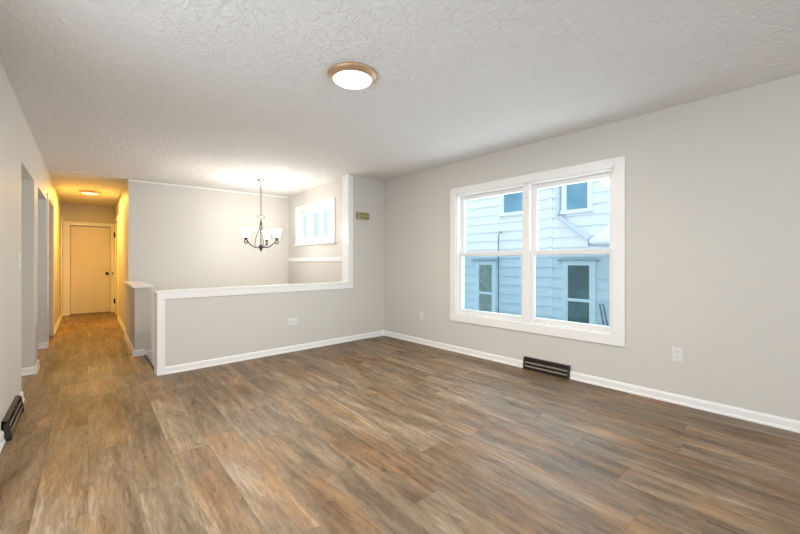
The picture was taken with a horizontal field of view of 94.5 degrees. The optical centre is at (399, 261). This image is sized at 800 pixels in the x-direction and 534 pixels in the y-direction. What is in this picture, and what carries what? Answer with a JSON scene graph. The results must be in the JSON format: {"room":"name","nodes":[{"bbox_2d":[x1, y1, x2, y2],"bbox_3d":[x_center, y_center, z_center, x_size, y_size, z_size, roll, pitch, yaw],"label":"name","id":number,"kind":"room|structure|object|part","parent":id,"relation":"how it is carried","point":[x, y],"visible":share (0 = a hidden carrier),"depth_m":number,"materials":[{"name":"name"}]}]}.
{"room":"empty living room","nodes":[
{"label":"empty living room","id":0,"kind":"room"},
{"bbox_2d":[0,61,61,431],"bbox_3d":[-2.516,-0.060,2.228,0.120,2.440,15.250,0,0,-40],"label":"wall","id":1,"kind":"structure","parent":0,"point":[26,181],"depth_m":3.25,"materials":[{"name":"beige paint"}]},
{"bbox_2d":[0,431,5,452],"bbox_3d":[-2.243,1.122,2.013,0.020,0.076,0.970,0,0,-40],"label":"baseboard","id":2,"kind":"structure","parent":1,"relation":"attached to","point":[2,440],"depth_m":2.33,"materials":[{"name":"white paint"}]},
{"bbox_2d":[1,395,23,440],"bbox_3d":[-2.741,1.094,2.626,0.049,0.132,0.610,0,0,-40],"label":"air vent","id":3,"kind":"object","parent":1,"relation":"in","point":[11,419],"visible":0.94,"depth_m":2.58,"materials":[{"name":"brown metal"}]},
{"bbox_2d":[18,253,20,267],"bbox_3d":[-3.060,-0.010,2.979,0.016,0.116,0.072,0,0,-40],"label":"light switch","id":4,"kind":"object","parent":1,"relation":"attached to","point":[19,259],"visible":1,"depth_m":2.97,"materials":[{"name":"white plastic"}]},
{"bbox_2d":[20,391,24,402],"bbox_3d":[-3.058,1.122,2.980,0.020,0.076,0.340,0,0,-40],"label":"baseboard","id":5,"kind":"structure","parent":1,"relation":"attached to","point":[21,393],"depth_m":3.06,"materials":[{"name":"white paint"}]},
{"bbox_2d":[21,366,36,375],"bbox_3d":[-3.827,1.122,3.797,0.138,0.076,0.020,0,0,-40],"label":"baseboard","id":6,"kind":"structure","parent":1,"relation":"attached to","point":[29,370],"depth_m":3.80,"materials":[{"name":"white paint"}]},
{"bbox_2d":[34,359,39,373],"bbox_3d":[-3.903,1.122,3.982,0.020,0.076,0.400,0,0,-40],"label":"baseboard","id":7,"kind":"structure","parent":1,"relation":"attached to","point":[37,364],"depth_m":3.97,"materials":[{"name":"white paint"}]},
{"bbox_2d":[38,342,47,348],"bbox_3d":[-4.794,1.122,4.944,0.138,0.076,0.020,0,0,-40],"label":"baseboard","id":8,"kind":"structure","parent":1,"relation":"attached to","point":[40,345],"depth_m":4.95,"materials":[{"name":"white paint"}]},
{"bbox_2d":[47,193,53,345],"bbox_3d":[-5.224,0.110,5.425,0.170,2.100,1.120,0,0,-40],"label":"door","id":9,"kind":"structure","parent":1,"relation":"in","point":[49,199],"depth_m":5.05,"materials":[{"name":"paint"}]},
{"bbox_2d":[54,312,62,334],"bbox_3d":[-6.398,1.122,6.940,0.020,0.076,2.700,0,0,-40],"label":"baseboard","id":10,"kind":"structure","parent":1,"relation":"attached to","point":[61,315],"depth_m":6.75,"materials":[{"name":"white paint"}]},
{"bbox_2d":[61,217,61,313],"bbox_3d":[-7.037,0.115,7.696,0.016,2.090,0.080,0,0,-40],"label":"trim","id":11,"kind":"structure","parent":1,"relation":"attached to","point":[61,217],"depth_m":7.66,"materials":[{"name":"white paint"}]},
{"bbox_2d":[62,203,114,311],"bbox_3d":[-6.997,-0.060,8.306,1.110,2.440,0.120,0,0,-40],"label":"wall","id":12,"kind":"structure","parent":0,"point":[70,212],"depth_m":8.23,"materials":[{"name":"beige paint"}]},
{"bbox_2d":[63,221,114,315],"bbox_3d":[-6.969,0.140,8.309,0.883,2.040,0.151,0,0,-40],"label":"door","id":13,"kind":"structure","parent":12,"relation":"in","point":[92,248],"depth_m":8.28,"materials":[{"name":"paint"}]},
{"bbox_2d":[70,225,109,313],"bbox_3d":[-5.653,0.010,7.169,2.000,2.900,4.450,0,0,-40],"label":"wall","id":14,"kind":"structure","parent":0,"point":[70,225],"depth_m":8.40,"materials":[{"name":"beige paint"}]},
{"bbox_2d":[115,178,150,360],"bbox_3d":[-4.927,0.690,6.657,0.170,3.940,5.370,0,0,-40],"label":"wall","id":15,"kind":"structure","parent":0,"point":[138,300],"depth_m":5.39,"materials":[{"name":"beige paint"}]},
{"bbox_2d":[114,216,118,318],"bbox_3d":[-5.987,0.110,7.855,0.111,2.100,0.970,0,0,-40],"label":"door","id":16,"kind":"structure","parent":15,"relation":"in","point":[117,217],"depth_m":7.48,"materials":[{"name":"paint"}]},
{"bbox_2d":[117,316,134,356],"bbox_3d":[-4.475,1.122,5.998,0.052,0.076,3.820,0,0,-40],"label":"baseboard","id":17,"kind":"structure","parent":15,"relation":"attached to","point":[126,338],"depth_m":5.37,"materials":[{"name":"white paint"}]},
{"bbox_2d":[124,281,153,287],"bbox_3d":[-3.643,0.307,5.130,0.215,0.026,1.450,0,0,-40],"label":"trim","id":18,"kind":"structure","parent":15,"relation":"attached to","point":[134,284],"depth_m":4.83,"materials":[{"name":"white paint"}]},
{"bbox_2d":[133,349,144,356],"bbox_3d":[-3.223,1.122,4.568,0.119,0.076,0.020,0,0,-40],"label":"baseboard","id":19,"kind":"structure","parent":15,"relation":"attached to","point":[141,352],"depth_m":4.57,"materials":[{"name":"white paint"}]},
{"bbox_2d":[145,351,151,358],"bbox_3d":[-3.150,1.167,4.635,0.080,0.105,0.012,0,0,-40],"label":"trim","id":20,"kind":"structure","parent":15,"relation":"attached to","point":[148,353],"depth_m":4.64,"materials":[{"name":"white paint"}]},
{"bbox_2d":[144,355,153,370],"bbox_3d":[-2.870,1.173,4.248,0.023,0.038,0.935,0,0,-40],"label":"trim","id":21,"kind":"structure","parent":15,"relation":"attached to","point":[146,357],"depth_m":4.26,"materials":[{"name":"wood"}]},
{"bbox_2d":[129,178,287,365],"bbox_3d":[-3.121,0.690,6.533,2.700,3.940,0.120,0,0,-38],"label":"wall","id":22,"kind":"structure","parent":0,"point":[180,237],"depth_m":6.27,"materials":[{"name":"beige paint"}]},
{"bbox_2d":[129,179,288,197],"bbox_3d":[-3.150,-1.252,6.431,2.530,0.024,0.006,0,0,-38],"label":"trim","id":23,"kind":"structure","parent":22,"relation":"attached to","point":[129,179],"depth_m":6.27,"materials":[{"name":"white paint"}]},
{"bbox_2d":[165,175,383,374],"bbox_3d":[-1.401,0.640,4.872,3.050,3.840,0.150,0,0,-43],"label":"wall","id":24,"kind":"structure","parent":0,"point":[198,328],"depth_m":4.77,"materials":[{"name":"beige paint"}]},
{"bbox_2d":[154,293,156,374],"bbox_3d":[-2.520,0.739,3.825,0.014,0.842,0.130,0,0,-43],"label":"trim","id":25,"kind":"structure","parent":24,"relation":"attached to","point":[155,294],"depth_m":3.82,"materials":[{"name":"white paint"}]},
{"bbox_2d":[157,299,164,375],"bbox_3d":[-2.449,0.772,3.792,0.072,0.775,0.016,0,0,-43],"label":"trim","id":26,"kind":"structure","parent":24,"relation":"attached to","point":[160,303],"depth_m":3.78,"materials":[{"name":"white paint"}]},
{"bbox_2d":[152,282,352,299],"bbox_3d":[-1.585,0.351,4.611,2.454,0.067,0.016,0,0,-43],"label":"trim","id":27,"kind":"structure","parent":24,"relation":"attached to","point":[175,295],"depth_m":4.37,"materials":[{"name":"white paint"}]},
{"bbox_2d":[288,318,296,324],"bbox_3d":[-1.393,0.770,4.798,0.125,0.085,0.010,0,0,-43],"label":"wall outlet","id":28,"kind":"object","parent":24,"relation":"attached to","point":[291,321],"visible":1,"depth_m":4.79,"materials":[{"name":"white plastic"}]},
{"bbox_2d":[342,174,348,281],"bbox_3d":[-0.801,-0.494,5.454,0.018,1.572,0.161,0,0,-43],"label":"trim","id":29,"kind":"structure","parent":24,"relation":"attached to","point":[345,179],"depth_m":5.44,"materials":[{"name":"white paint"}]},
{"bbox_2d":[349,174,352,283],"bbox_3d":[-0.720,-0.481,5.432,0.070,1.598,0.016,0,0,-43],"label":"trim","id":30,"kind":"structure","parent":24,"relation":"attached to","point":[350,176],"depth_m":5.42,"materials":[{"name":"white paint"}]},
{"bbox_2d":[356,212,368,219],"bbox_3d":[-0.559,-0.693,5.561,0.220,0.105,0.049,0,0,-43],"label":"door chime","id":31,"kind":"object","parent":24,"relation":"attached to","point":[359,215],"visible":1,"depth_m":5.53,"materials":[{"name":"beige plastic"}]},
{"bbox_2d":[288,179,341,283],"bbox_3d":[-1.459,0.690,6.461,0.140,3.940,2.280,0,0,-40],"label":"wall","id":32,"kind":"structure","parent":0,"point":[298,271],"depth_m":6.31,"materials":[{"name":"beige paint"}]},
{"bbox_2d":[293,197,335,245],"bbox_3d":[-1.468,-0.657,6.395,0.130,0.725,1.510,0,0,-40],"label":"window","id":33,"kind":"structure","parent":32,"relation":"in","point":[299,241],"depth_m":6.38,"materials":[{"name":"white paint"}]},
{"bbox_3d":[-1.739,-0.652,6.791,0.033,0.495,0.325,0,0,-40],"label":"sash","id":34,"kind":"part","parent":33,"relation":"part of","materials":[{"name":"white plastic"}]},
{"bbox_3d":[-1.483,-0.652,6.487,0.033,0.495,0.370,0,0,-40],"label":"sash","id":35,"kind":"part","parent":33,"relation":"part of","materials":[{"name":"white plastic"}]},
{"bbox_3d":[-1.473,-0.660,6.436,0.084,0.580,1.380,0,0,-40],"label":"frame","id":36,"kind":"part","parent":33,"relation":"part of","materials":[{"name":"white plastic"}]},
{"bbox_3d":[-1.192,-0.652,6.143,0.033,0.495,0.450,0,0,-40],"label":"sash","id":37,"kind":"part","parent":33,"relation":"part of","materials":[{"name":"white plastic"}]},
{"bbox_2d":[287,257,341,260],"bbox_3d":[-1.502,-0.044,6.382,0.028,0.068,2.095,0,0,-40],"label":"trim","id":38,"kind":"structure","parent":32,"relation":"attached to","point":[311,258],"depth_m":6.22,"materials":[{"name":"white paint"}]},
{"bbox_2d":[0,312,799,533],"bbox_3d":[-1.491,1.260,3.125,6.150,0.200,15.300,0,0,-40],"label":"floor","id":39,"kind":"structure","parent":0,"point":[382,434],"depth_m":2.28,"materials":[{"name":"brown wood"}]},
{"bbox_2d":[0,0,799,206],"bbox_3d":[-1.417,-1.356,3.154,6.300,0.168,15.350,0,0,-40],"label":"ceiling","id":40,"kind":"structure","parent":0,"point":[222,94],"depth_m":2.55,"materials":[{"name":"white paint"}]},
{"bbox_2d":[79,190,100,194],"bbox_3d":[-5.598,-1.248,6.686,0.310,0.048,0.310,0,0,-40],"label":"ceiling light","id":41,"kind":"object","parent":40,"relation":"attached to","point":[89,192],"visible":1,"depth_m":6.62,"materials":[{"name":"white glass"}]},
{"bbox_2d":[241,178,281,250],"bbox_3d":[-2.183,-0.719,5.699,0.574,1.122,0.555,0,0,-40],"label":"chandelier","id":42,"kind":"object","parent":40,"relation":"hanging from","point":[245,231],"visible":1,"depth_m":5.69,"materials":[{"name":"grey metal"}]},
{"bbox_3d":[-2.292,-0.440,5.502,0.154,0.127,0.154,0,0,-40],"label":"lamp shade","id":43,"kind":"part","parent":42,"relation":"part of","materials":[{"name":"white glass"}]},
{"bbox_3d":[-2.151,-0.965,5.723,0.022,0.530,0.022,0,0,-40],"label":"rod","id":44,"kind":"part","parent":42,"relation":"part of","materials":[{"name":"grey metal"}]},
{"bbox_3d":[-2.154,-0.440,5.985,0.154,0.127,0.154,0,0,-40],"label":"lamp shade","id":45,"kind":"part","parent":42,"relation":"part of","materials":[{"name":"white glass"}]},
{"bbox_3d":[-1.893,-0.440,5.680,0.154,0.127,0.154,0,0,-40],"label":"lamp shade","id":46,"kind":"part","parent":42,"relation":"part of","materials":[{"name":"white glass"}]},
{"bbox_2d":[327,62,377,88],"bbox_3d":[-0.324,-1.256,2.533,0.340,0.048,0.340,0,0,-40],"label":"ceiling light","id":47,"kind":"object","parent":40,"relation":"attached to","point":[349,75],"visible":1,"depth_m":2.46,"materials":[{"name":"white glass"}]},
{"bbox_2d":[333,70,371,88],"bbox_3d":[-0.324,-1.241,2.533,0.262,0.018,0.262,0,0,-40],"label":"diffuser","id":48,"kind":"object","parent":47,"relation":"attached to","point":[349,79],"depth_m":2.50,"materials":[{"name":"white glass"}]},
{"bbox_2d":[384,74,799,420],"bbox_3d":[2.741,-0.060,2.626,0.160,2.440,9.150,0,0,-42],"label":"wall","id":49,"kind":"structure","parent":0,"point":[712,184],"depth_m":3.00,"materials":[{"name":"beige paint"}]},
{"bbox_2d":[384,330,522,367],"bbox_3d":[0.548,1.122,4.960,0.020,0.076,2.448,0,0,-42],"label":"baseboard","id":50,"kind":"structure","parent":49,"relation":"attached to","point":[497,358],"depth_m":4.72,"materials":[{"name":"white paint"}]},
{"bbox_2d":[450,156,624,346],"bbox_3d":[1.389,-0.095,4.119,0.160,1.710,2.040,0,0,-42],"label":"window","id":51,"kind":"structure","parent":49,"relation":"in","point":[612,168],"depth_m":4.00,"materials":[{"name":"white paint"}]},
{"bbox_3d":[1.083,0.263,4.443,0.038,0.771,0.920,0,0,-42],"label":"sash","id":52,"kind":"part","parent":51,"relation":"part of","materials":[{"name":"white plastic"}]},
{"bbox_3d":[1.113,-0.458,4.470,0.035,0.775,0.920,0,0,-42],"label":"sash","id":53,"kind":"part","parent":51,"relation":"part of","materials":[{"name":"clear glass"}]},
{"bbox_3d":[1.712,0.263,3.735,0.038,0.771,0.825,0,0,-42],"label":"sash","id":54,"kind":"part","parent":51,"relation":"part of","materials":[{"name":"white plastic"}]},
{"bbox_3d":[1.742,-0.458,3.762,0.035,0.775,0.825,0,0,-42],"label":"sash","id":55,"kind":"part","parent":51,"relation":"part of","materials":[{"name":"white plastic"}]},
{"bbox_2d":[523,356,569,378],"bbox_3d":[1.514,1.094,3.850,0.049,0.132,0.494,0,0,-42],"label":"air vent","id":56,"kind":"object","parent":49,"relation":"in","point":[560,370],"visible":1,"depth_m":3.84,"materials":[{"name":"brown metal"}]},
{"bbox_2d":[672,346,682,361],"bbox_3d":[2.270,0.755,3.029,0.010,0.115,0.072,0,0,-42],"label":"wall outlet","id":57,"kind":"object","parent":49,"relation":"attached to","point":[677,352],"visible":1,"depth_m":3.02,"materials":[{"name":"white plastic"}]},
{"bbox_2d":[570,371,799,432],"bbox_3d":[3.684,1.122,1.429,0.020,0.076,6.008,0,0,-42],"label":"baseboard","id":58,"kind":"structure","parent":49,"relation":"attached to","point":[740,413],"depth_m":2.93,"materials":[{"name":"white paint"}]},
{"label":"outside","id":59,"kind":"structure","parent":0,"visible":0},
{"bbox_3d":[-5.157,2.360,6.116,60.000,0.100,44.000,0,0,-40],"label":"ground","id":60,"kind":"structure","parent":59,"visible":0},
{"bbox_2d":[303,178,609,325],"bbox_3d":[3.969,-1.393,9.887,5.585,7.405,22.000,0,0,-40],"label":"house","id":61,"kind":"structure","parent":60,"relation":"on","point":[572,288],"depth_m":7.51,"materials":[{"name":"white plastic"}]},
{"bbox_3d":[2.010,0.627,8.713,0.014,1.125,0.420,0,0,-40],"label":"sash","id":62,"kind":"part","parent":61,"relation":"part of","materials":[{"name":"grey glass"}]},
{"bbox_3d":[2.015,0.627,8.717,0.004,1.145,0.440,0,0,-40],"label":"pane","id":63,"kind":"part","parent":61,"relation":"part of","materials":[{"name":"clear glass"}]},
{"bbox_3d":[2.544,-1.802,8.090,0.004,1.425,0.700,0,0,-40],"label":"pane","id":64,"kind":"part","parent":61,"relation":"part of","materials":[{"name":"blue glass"}]},
{"bbox_3d":[3.384,-1.745,7.085,0.010,1.470,0.450,0,0,-40],"label":"sash","id":65,"kind":"part","parent":61,"relation":"part of","materials":[{"name":"blue glass"}]},
{"bbox_3d":[3.388,-1.745,7.089,0.004,1.490,0.470,0,0,-40],"label":"pane","id":66,"kind":"part","parent":61,"relation":"part of","materials":[{"name":"blue glass"}]},
{"bbox_3d":[3.402,0.627,7.061,0.014,1.125,0.460,0,0,-40],"label":"sash","id":67,"kind":"part","parent":61,"relation":"part of","materials":[{"name":"grey glass"}]},
{"bbox_3d":[3.408,0.627,7.066,0.004,1.145,0.480,0,0,-40],"label":"pane","id":68,"kind":"part","parent":61,"relation":"part of","materials":[{"name":"glass"}]},
{"bbox_2d":[498,231,502,312],"bbox_3d":[2.252,0.808,8.312,0.027,3.003,0.123,0,0,-40],"label":"vent pipe","id":69,"kind":"object","parent":60,"relation":"on","point":[500,231],"visible":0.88,"depth_m":8.34,"materials":[{"name":"grey metal"}]},
{"bbox_2d":[599,304,604,325],"bbox_3d":[3.650,1.535,6.492,0.031,1.559,0.485,0,0,-7],"label":"stake","id":70,"kind":"object","parent":60,"relation":"on","point":[599,304],"visible":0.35,"depth_m":6.65,"materials":[{"name":"grey"}]},
{"bbox_2d":[602,304,607,325],"bbox_3d":[3.695,1.535,6.438,0.032,1.559,0.502,0,0,-8],"label":"stake","id":71,"kind":"object","parent":60,"relation":"on","point":[602,304],"visible":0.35,"depth_m":6.61,"materials":[{"name":"grey"}]}
]}

